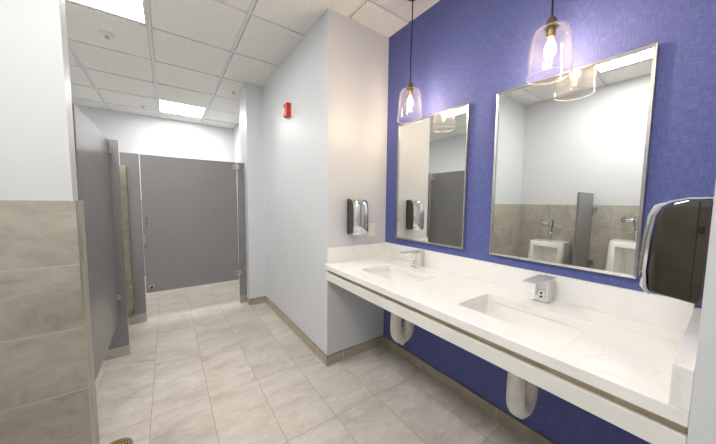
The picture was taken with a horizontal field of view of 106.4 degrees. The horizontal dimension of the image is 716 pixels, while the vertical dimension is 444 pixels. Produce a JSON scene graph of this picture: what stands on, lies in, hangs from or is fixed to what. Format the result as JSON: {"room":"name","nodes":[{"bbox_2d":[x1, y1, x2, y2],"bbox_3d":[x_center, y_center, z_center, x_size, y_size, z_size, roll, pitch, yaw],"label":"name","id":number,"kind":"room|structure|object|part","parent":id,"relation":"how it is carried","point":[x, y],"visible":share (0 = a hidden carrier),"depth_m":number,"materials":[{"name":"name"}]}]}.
{"room":"public restroom","nodes":[
{"label":"public restroom","id":0,"kind":"room"},
{"bbox_2d":[0,0,77,200],"bbox_3d":[-2.028,-0.146,0.885,1.532,2.830,0.100,-2,5,-35],"label":"wall","id":1,"kind":"structure","parent":0,"point":[38,159],"depth_m":1.20,"materials":[{"name":"white paint"}]},
{"bbox_2d":[0,200,98,443],"bbox_3d":[-1.732,0.579,1.171,0.794,1.348,0.140,-2,5,-35],"label":"wall tile","id":2,"kind":"object","parent":1,"relation":"attached to","point":[44,391],"depth_m":1.26,"materials":[{"name":"tile"}]},
{"bbox_2d":[76,201,93,443],"bbox_3d":[-1.371,0.569,1.347,0.002,1.349,0.012,-2,5,-35],"label":"trim","id":3,"kind":"structure","parent":1,"relation":"attached to","point":[76,201],"depth_m":1.34,"materials":[{"name":"metal"}]},
{"bbox_2d":[76,105,233,199],"bbox_3d":[-3.824,-0.456,4.714,3.250,2.830,0.100,-2,5,-35],"label":"wall","id":4,"kind":"structure","parent":0,"point":[134,133],"depth_m":4.79,"materials":[{"name":"white paint"}]},
{"bbox_2d":[141,200,145,275],"bbox_3d":[-3.800,0.287,4.724,3.050,1.348,0.012,-2,5,-35],"label":"trim","id":5,"kind":"structure","parent":4,"relation":"attached to","point":[141,200],"depth_m":4.73,"materials":[{"name":"metal"}]},
{"bbox_2d":[233,122,240,259],"bbox_3d":[-1.906,-0.436,4.734,0.100,2.830,2.090,-2,5,-35],"label":"wall","id":6,"kind":"structure","parent":0,"point":[236,131],"depth_m":5.26,"materials":[{"name":"white paint"}]},
{"bbox_2d":[65,0,439,128],"bbox_3d":[-1.448,-1.660,1.721,3.750,0.124,7.550,-2,5,-35],"label":"ceiling","id":7,"kind":"structure","parent":0,"point":[214,22],"depth_m":2.53,"materials":[{"name":"tile"}]},
{"bbox_2d":[98,30,115,39],"bbox_3d":[-2.216,-1.637,2.364,0.116,0.036,0.116,-2,5,-35],"label":"sprinkler head","id":8,"kind":"object","parent":7,"relation":"attached to","point":[107,35],"visible":1,"depth_m":2.35},
{"bbox_2d":[68,0,146,24],"bbox_3d":[-1.818,-1.620,1.791,0.616,0.024,0.640,-2,5,-35],"label":"recessed light","id":9,"kind":"object","parent":7,"relation":"in","point":[135,10],"visible":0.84,"depth_m":2.04,"materials":[{"name":"white plastic"}]},
{"bbox_2d":[158,99,206,117],"bbox_3d":[-2.837,-1.823,4.327,0.616,0.024,0.640,-2,5,-35],"label":"recessed light","id":10,"kind":"object","parent":7,"relation":"in","point":[164,106],"visible":0.77,"depth_m":4.32,"materials":[{"name":"white plastic"}]},
{"bbox_2d":[65,0,410,123],"bbox_3d":[-1.449,-1.614,1.725,3.550,0.018,7.350,-2,5,-35],"label":"trim","id":11,"kind":"structure","parent":7,"relation":"attached to","point":[249,12],"depth_m":2.51,"materials":[{"name":"silver metal"}]},
{"bbox_2d":[397,0,421,119],"bbox_3d":[0.375,-1.158,1.888,0.176,0.863,0.176,-2,5,-35],"label":"pendant lamp","id":12,"kind":"object","parent":7,"relation":"hanging from","point":[410,88],"visible":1,"depth_m":1.89,"materials":[{"name":"clear glass"}]},
{"bbox_2d":[408,88,412,95],"bbox_3d":[0.372,-0.923,1.906,0.036,0.044,0.036,-2,5,-35],"label":"socket","id":13,"kind":"object","parent":12,"relation":"attached to","point":[410,90],"depth_m":1.89,"materials":[{"name":"gold metal"}]},
{"bbox_3d":[0.376,-1.280,1.880,0.013,0.579,0.010,-2,5,-35],"label":"cord","id":14,"kind":"part","parent":12,"relation":"part of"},
{"bbox_2d":[526,0,572,84],"bbox_3d":[0.885,-1.101,1.206,0.176,0.863,0.176,-2,5,-35],"label":"pendant lamp","id":15,"kind":"object","parent":7,"relation":"hanging from","point":[552,24],"visible":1,"depth_m":1.21,"materials":[{"name":"clear glass"}]},
{"bbox_3d":[0.881,-0.781,1.230,0.176,0.216,0.176,-2,5,-35],"label":"lamp shade","id":16,"kind":"part","parent":15,"relation":"part of","materials":[{"name":"clear glass"}]},
{"bbox_3d":[0.881,-0.796,1.229,0.058,0.104,0.058,-2,5,-35],"label":"bulb","id":17,"kind":"part","parent":15,"relation":"part of","materials":[{"name":"white glass"}]},
{"bbox_2d":[544,15,558,38],"bbox_3d":[0.882,-0.892,1.222,0.056,0.096,0.056,-2,5,-35],"label":"socket","id":18,"kind":"object","parent":15,"relation":"attached to","point":[550,29],"depth_m":1.21,"materials":[{"name":"gold metal"}]},
{"bbox_3d":[0.886,-1.223,1.198,0.013,0.579,0.010,-2,5,-35],"label":"cord","id":19,"kind":"part","parent":15,"relation":"part of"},
{"bbox_2d":[239,82,265,298],"bbox_3d":[-1.411,-0.344,3.584,0.205,2.830,0.364,-2,5,-35],"label":"wall column","id":20,"kind":"structure","parent":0,"point":[250,94],"depth_m":3.44,"materials":[{"name":"white paint"}]},
{"bbox_2d":[249,297,264,305],"bbox_3d":[-1.322,1.039,3.532,0.217,0.082,0.012,-2,5,-35],"label":"baseboard","id":21,"kind":"structure","parent":20,"relation":"attached to","point":[261,299],"depth_m":3.52,"materials":[{"name":"tile"}]},
{"bbox_2d":[95,276,530,443],"bbox_3d":[-1.480,1.239,1.941,3.750,0.080,7.550,-2,5,-35],"label":"floor","id":22,"kind":"structure","parent":0,"point":[205,365],"depth_m":1.93,"materials":[{"name":"tile"}]},
{"bbox_2d":[103,139,129,360],"bbox_3d":[-2.067,0.246,2.240,0.174,1.842,0.038,-2,5,-35],"label":"pilaster","id":23,"kind":"object","parent":22,"relation":"on","point":[119,346],"visible":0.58,"depth_m":2.27,"materials":[{"name":"metal"}]},
{"bbox_2d":[72,103,120,379],"bbox_3d":[-1.746,0.121,1.823,0.042,1.522,0.998,-2,5,-35],"label":"partition panel","id":24,"kind":"object","parent":23,"relation":"attached to","point":[92,150],"visible":0.88,"depth_m":1.71,"materials":[{"name":"metal"}]},
{"bbox_2d":[109,437,132,443],"bbox_3d":[-1.317,1.236,1.457,0.144,0.003,0.144,-2,5,-35],"label":"floor drain","id":25,"kind":"object","parent":22,"relation":"on","point":[126,440],"visible":1,"depth_m":1.50,"materials":[{"name":"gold metal"}]},
{"bbox_2d":[119,152,146,324],"bbox_3d":[-2.408,0.195,2.862,0.174,1.842,0.096,-2,5,-35],"label":"pilaster","id":26,"kind":"object","parent":22,"relation":"on","point":[129,162],"visible":0.81,"depth_m":2.86,"materials":[{"name":"metal"}]},
{"bbox_2d":[237,162,246,302],"bbox_3d":[-1.521,0.155,3.516,0.092,1.842,0.054,-2,5,-35],"label":"pilaster","id":27,"kind":"object","parent":22,"relation":"on","point":[240,173],"visible":0.94,"depth_m":3.51,"materials":[{"name":"metal"}]},
{"bbox_2d":[140,154,241,292],"bbox_3d":[-1.935,0.016,3.198,0.988,1.519,0.056,-2,5,-35],"label":"door","id":28,"kind":"structure","parent":27,"relation":"attached to","point":[190,218],"depth_m":3.16,"materials":[{"name":"metal"}]},
{"bbox_2d":[263,8,388,354],"bbox_3d":[-0.546,-0.302,3.160,0.711,2.830,2.060,-2,5,-35],"label":"wall","id":29,"kind":"structure","parent":0,"point":[332,149],"depth_m":2.34,"materials":[{"name":"white paint"}]},
{"bbox_2d":[283,102,291,118],"bbox_3d":[-0.710,-1.115,2.676,0.058,0.140,0.116,-2,5,-35],"label":"fire alarm","id":30,"kind":"object","parent":29,"relation":"attached to","point":[287,107],"visible":1,"depth_m":2.64,"materials":[{"name":"red plastic"}]},
{"bbox_2d":[265,297,325,364],"bbox_3d":[-0.748,1.093,2.902,0.012,0.082,1.684,-2,5,-35],"label":"baseboard","id":31,"kind":"structure","parent":29,"relation":"attached to","point":[308,343],"depth_m":2.65,"materials":[{"name":"tile"}]},
{"bbox_2d":[326,337,382,366],"bbox_3d":[-0.007,1.140,2.390,0.623,0.082,0.012,-2,5,-35],"label":"baseboard","id":32,"kind":"structure","parent":29,"relation":"attached to","point":[343,355],"depth_m":2.36,"materials":[{"name":"tile"}]},
{"bbox_2d":[347,198,367,234],"bbox_3d":[-0.001,-0.047,2.221,0.148,0.301,0.132,-2,5,-35],"label":"dispenser","id":33,"kind":"object","parent":29,"relation":"attached to","point":[357,208],"visible":1,"depth_m":2.17,"materials":[{"name":"black plastic"}]},
{"bbox_2d":[368,223,374,236],"bbox_3d":[0.122,0.069,2.394,0.074,0.120,0.009,-2,5,-35],"label":"outlet cover","id":34,"kind":"object","parent":29,"relation":"attached to","point":[371,226],"visible":1,"depth_m":2.39,"materials":[{"name":"white plastic"}]},
{"bbox_2d":[249,296,556,443],"bbox_3d":[0.018,1.099,2.367,3.622,0.003,0.597,4,5,36],"label":"trim","id":35,"kind":"structure","parent":29,"relation":"attached to","point":[489,402],"depth_m":2.15,"materials":[{"name":"beige tile"}]},
{"bbox_2d":[383,0,715,443],"bbox_3d":[0.833,-0.180,1.750,0.100,2.830,1.845,-2,5,-35],"label":"wall","id":36,"kind":"structure","parent":0,"point":[472,52],"depth_m":1.46,"materials":[{"name":"blue paint"}]},
{"bbox_2d":[396,103,470,249],"bbox_3d":[0.535,-0.317,2.055,0.024,0.966,0.658,-2,5,-35],"label":"wall mirror","id":37,"kind":"object","parent":36,"relation":"attached to","point":[432,150],"visible":1,"depth_m":2.00,"materials":[{"name":"metal"}]},
{"bbox_2d":[383,336,552,443],"bbox_3d":[0.776,1.192,1.817,0.012,0.082,1.833,-2,5,-35],"label":"baseboard","id":38,"kind":"structure","parent":36,"relation":"attached to","point":[498,415],"depth_m":1.80,"materials":[{"name":"tile"}]},
{"bbox_2d":[324,242,701,443],"bbox_3d":[0.525,0.388,1.578,0.640,0.260,1.844,-2,5,-35],"label":"countertop","id":39,"kind":"structure","parent":36,"relation":"attached to","point":[631,367],"depth_m":1.09,"materials":[{"name":"white stone"}]},
{"bbox_2d":[370,269,422,284],"bbox_3d":[0.262,0.471,1.893,0.332,0.142,0.504,-2,5,-35],"label":"sink","id":40,"kind":"object","parent":39,"relation":"in","point":[398,277],"visible":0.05,"depth_m":2.07,"materials":[{"name":"white ceramic"}]},
{"bbox_2d":[390,313,414,344],"bbox_3d":[0.395,0.718,2.008,0.378,0.362,0.109,-2,5,-35],"label":"drain pipe","id":41,"kind":"object","parent":40,"relation":"attached to","point":[400,335],"visible":0.57,"depth_m":1.91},
{"bbox_2d":[399,250,423,267],"bbox_3d":[0.407,0.286,2.042,0.200,0.126,0.072,-2,5,-35],"label":"faucet","id":42,"kind":"object","parent":39,"relation":"on","point":[416,254],"visible":1,"depth_m":2.05,"materials":[{"name":"silver metal"}]},
{"bbox_3d":[0.407,0.227,2.038,0.200,0.005,0.072,-2,5,-35],"label":"spout plate","id":43,"kind":"part","parent":42,"relation":"part of","materials":[{"name":"silver metal"}]},
{"bbox_2d":[467,300,583,343],"bbox_3d":[0.734,0.526,1.231,0.332,0.142,0.504,-2,5,-35],"label":"sink","id":44,"kind":"object","parent":39,"relation":"in","point":[561,332],"visible":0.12,"depth_m":1.32,"materials":[{"name":"white ceramic"}]},
{"bbox_2d":[506,372,537,418],"bbox_3d":[0.866,0.773,1.346,0.378,0.362,0.109,-2,5,-35],"label":"drain pipe","id":45,"kind":"object","parent":44,"relation":"attached to","point":[521,395],"visible":0.59,"depth_m":1.24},
{"bbox_2d":[523,274,554,303],"bbox_3d":[0.905,0.345,1.343,0.200,0.126,0.072,-2,5,-35],"label":"faucet","id":46,"kind":"object","parent":39,"relation":"on","point":[543,283],"visible":1,"depth_m":1.35,"materials":[{"name":"silver metal"}]},
{"bbox_3d":[0.906,0.285,1.338,0.200,0.005,0.072,-2,5,-35],"label":"spout plate","id":47,"kind":"part","parent":46,"relation":"part of","materials":[{"name":"silver metal"}]},
{"bbox_3d":[0.929,0.368,1.358,0.003,0.042,0.030,-2,5,-35],"label":"sensor plate","id":48,"kind":"part","parent":46,"relation":"part of","materials":[{"name":"white plastic"}]},
{"bbox_2d":[385,242,694,332],"bbox_3d":[0.774,0.311,1.758,0.020,0.128,1.788,-2,5,-35],"label":"backsplash","id":49,"kind":"structure","parent":36,"relation":"attached to","point":[666,312],"depth_m":1.31,"materials":[{"name":"white stone"}]},
{"bbox_2d":[489,42,658,278],"bbox_3d":[1.018,-0.260,1.377,0.024,0.966,0.645,-2,5,-35],"label":"wall mirror","id":50,"kind":"object","parent":36,"relation":"attached to","point":[571,153],"visible":1,"depth_m":1.30,"materials":[{"name":"metal"}]},
{"bbox_2d":[687,183,715,443],"bbox_3d":[1.495,-0.060,0.263,0.748,2.830,1.355,-2,5,-35],"label":"wall","id":51,"kind":"structure","parent":0,"point":[702,420],"depth_m":0.61,"materials":[{"name":"white paint"}]},
{"bbox_2d":[638,197,713,304],"bbox_3d":[0.973,0.076,0.824,0.148,0.301,0.142,-2,5,-35],"label":"dispenser","id":52,"kind":"object","parent":51,"relation":"attached to","point":[675,240],"visible":0.94,"depth_m":0.77,"materials":[{"name":"black plastic"}]},
{"bbox_3d":[1.008,0.077,0.775,0.132,0.284,0.021,-2,5,-35],"label":"plate","id":53,"kind":"part","parent":52,"relation":"part of","materials":[{"name":"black plastic"}]}
]}

